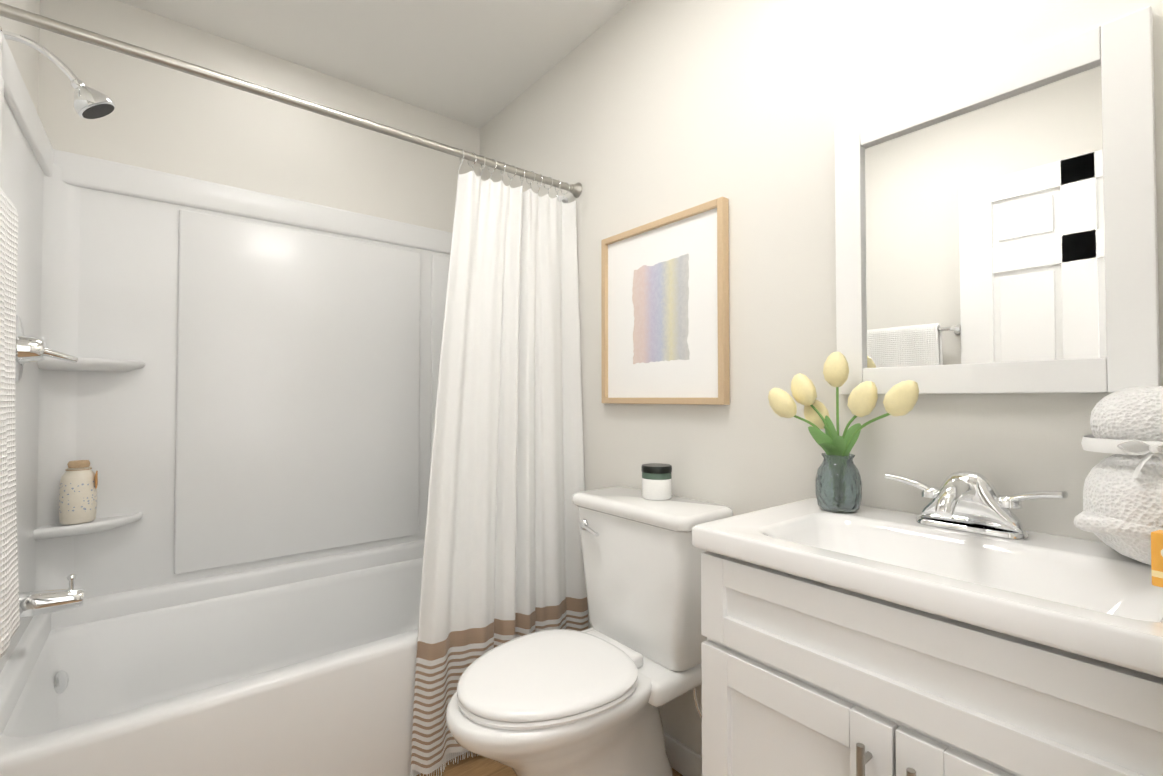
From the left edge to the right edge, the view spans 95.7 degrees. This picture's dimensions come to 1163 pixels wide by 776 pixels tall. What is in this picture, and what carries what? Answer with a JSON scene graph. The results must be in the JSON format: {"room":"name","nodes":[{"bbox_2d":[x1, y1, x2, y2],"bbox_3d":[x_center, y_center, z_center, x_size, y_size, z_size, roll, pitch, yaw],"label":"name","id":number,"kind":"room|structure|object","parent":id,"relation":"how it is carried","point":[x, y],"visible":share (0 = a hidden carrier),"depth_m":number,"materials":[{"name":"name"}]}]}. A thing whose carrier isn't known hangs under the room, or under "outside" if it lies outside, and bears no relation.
{"room":"bathroom","nodes":[
{"label":"bathroom","id":0,"kind":"room"},
{"bbox_2d":[0,0,39,112],"bbox_3d":[-1.001,-0.103,0.672,0.100,2.455,2.600,1,-1,-39],"label":"wall","id":1,"kind":"structure","parent":0,"point":[26,58],"depth_m":1.51,"materials":[{"name":"paint"}]},
{"bbox_2d":[0,26,115,118],"bbox_3d":[-1.284,-0.767,1.291,0.212,0.173,0.084,1,-1,-39],"label":"shower head","id":2,"kind":"object","parent":1,"relation":"attached to","point":[90,103],"visible":0.88,"depth_m":1.30},
{"bbox_2d":[0,2,581,199],"bbox_3d":[-0.616,-0.750,1.517,1.538,0.075,0.056,1,-1,-39],"label":"curtain rod","id":3,"kind":"object","parent":1,"relation":"attached to","point":[56,26],"visible":1,"depth_m":1.34,"materials":[{"name":"silver metal"}]},
{"bbox_2d":[410,170,587,775],"bbox_3d":[-0.255,0.214,1.738,0.641,1.839,0.135,1,-1,-39],"label":"shower curtain","id":4,"kind":"object","parent":3,"relation":"hanging from","point":[503,561],"visible":0.83,"depth_m":1.73,"materials":[{"name":"fabric"}]},
{"bbox_2d":[38,0,479,232],"bbox_3d":[-1.140,-0.074,2.160,1.540,2.455,0.100,1,-1,-39],"label":"wall","id":5,"kind":"structure","parent":0,"point":[166,119],"depth_m":1.99,"materials":[{"name":"paint"}]},
{"bbox_2d":[118,0,631,128],"bbox_3d":[-0.009,-1.379,0.785,2.720,0.100,3.700,1,-1,-39],"label":"ceiling","id":6,"kind":"structure","parent":0,"point":[479,64],"depth_m":1.96,"materials":[{"name":"paint"}]},
{"bbox_2d":[416,751,682,775],"bbox_3d":[-0.009,1.176,0.735,2.720,0.100,3.700,1,-1,-39],"label":"floor","id":7,"kind":"structure","parent":0,"point":[476,765],"depth_m":1.58,"materials":[{"name":"brown wood"}]},
{"bbox_2d":[0,30,567,775],"bbox_3d":[-0.854,0.199,1.797,1.538,1.894,0.814,1,-1,-39],"label":"bathtub","id":8,"kind":"object","parent":7,"relation":"on","point":[234,404],"visible":0.6,"depth_m":1.81,"materials":[{"name":"plastic"}]},
{"bbox_2d":[15,314,77,383],"bbox_3d":[-1.329,-0.094,1.305,0.114,0.174,0.174,1,-1,-39],"label":"shower valve","id":9,"kind":"object","parent":8,"relation":"attached to","point":[29,349],"visible":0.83,"depth_m":1.28,"materials":[{"name":"silver metal"}]},
{"bbox_2d":[19,574,84,617],"bbox_3d":[-1.320,0.513,1.301,0.135,0.087,0.056,1,-1,-39],"label":"tub spout","id":10,"kind":"object","parent":8,"relation":"attached to","point":[35,603],"visible":0.79,"depth_m":1.29,"materials":[{"name":"silver metal"}]},
{"bbox_2d":[59,460,97,524],"bbox_3d":[-1.555,0.319,1.626,0.086,0.189,0.086,1,-1,-39],"label":"jar","id":11,"kind":"object","parent":8,"relation":"on","point":[78,492],"visible":1,"depth_m":1.60,"materials":[{"name":"ceramic"}]},
{"bbox_2d":[446,486,732,775],"bbox_3d":[0.000,0.728,1.365,0.725,0.819,0.466,1,-1,-39],"label":"toilet","id":12,"kind":"object","parent":7,"relation":"on","point":[601,690],"visible":0.85,"depth_m":1.33,"materials":[{"name":"ceramic"}]},
{"bbox_2d":[641,463,671,499],"bbox_3d":[0.220,0.273,1.540,0.089,0.095,0.089,1,-1,-39],"label":"candle jar","id":13,"kind":"object","parent":12,"relation":"on","point":[656,481],"visible":1,"depth_m":1.50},
{"bbox_2d":[692,498,1162,775],"bbox_3d":[0.589,0.692,0.843,0.457,0.872,0.696,1,-1,-39],"label":"bathroom vanity","id":14,"kind":"object","parent":7,"relation":"on","point":[867,641],"visible":1,"depth_m":0.76,"materials":[{"name":"paint"}]},
{"bbox_2d":[768,352,918,512],"bbox_3d":[0.559,0.090,1.114,0.123,0.340,0.307,1,-1,-39],"label":"vase","id":15,"kind":"object","parent":14,"relation":"on","point":[838,484],"visible":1,"depth_m":1.11,"materials":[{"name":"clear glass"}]},
{"bbox_2d":[885,471,1067,539],"bbox_3d":[0.664,0.204,0.927,0.167,0.105,0.273,1,-1,-39],"label":"faucet","id":16,"kind":"object","parent":14,"relation":"on","point":[971,502],"visible":1,"depth_m":0.93,"materials":[{"name":"silver metal"}]},
{"bbox_2d":[1074,386,1162,564],"bbox_3d":[0.842,0.125,0.746,0.184,0.255,0.194,1,-1,-39],"label":"towel stack","id":17,"kind":"object","parent":14,"relation":"on","point":[1121,513],"visible":0.94,"depth_m":0.74,"materials":[{"name":"white fabric"}]},
{"bbox_2d":[1151,530,1162,587],"bbox_3d":[0.758,0.217,0.637,0.028,0.068,0.090,1,-1,-27],"label":"soap box","id":18,"kind":"object","parent":14,"relation":"on","point":[1157,556],"visible":0.96,"depth_m":0.67,"materials":[{"name":"orange cardboard"}]},
{"bbox_2d":[480,0,1162,755],"bbox_3d":[0.281,-0.084,1.695,0.100,2.455,2.600,1,-1,-39],"label":"wall","id":19,"kind":"structure","parent":0,"point":[632,114],"depth_m":1.36,"materials":[{"name":"paint"}]},
{"bbox_2d":[601,197,729,404],"bbox_3d":[0.239,-0.236,1.645,0.028,0.572,0.510,1,-1,-39],"label":"picture frame","id":20,"kind":"object","parent":19,"relation":"attached to","point":[664,310],"visible":1,"depth_m":1.61,"materials":[{"name":"white paper"}]},
{"bbox_2d":[664,732,701,775],"bbox_3d":[0.271,1.100,1.593,0.014,0.085,0.877,1,-1,-39],"label":"baseboard","id":21,"kind":"structure","parent":19,"relation":"attached to","point":[684,760],"depth_m":1.55,"materials":[{"name":"paint"}]},
{"bbox_2d":[834,6,1160,393],"bbox_3d":[0.744,-0.292,1.016,0.026,0.605,0.495,1,-1,-39],"label":"mirror","id":22,"kind":"object","parent":19,"relation":"attached to","point":[995,229],"visible":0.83,"depth_m":0.96,"materials":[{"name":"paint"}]},
{"bbox_3d":[-0.868,-0.286,0.673,0.103,0.048,0.645,1,-1,-39],"label":"towel bar","id":23,"kind":"object","parent":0,"visible":0},
{"bbox_2d":[0,187,19,658],"bbox_3d":[-0.802,0.036,0.667,0.082,0.703,0.427,1,-1,-39],"label":"hanging towel","id":24,"kind":"object","parent":23,"relation":"hanging from","point":[9,607],"visible":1,"depth_m":0.81,"materials":[{"name":"white fabric"}]}
]}

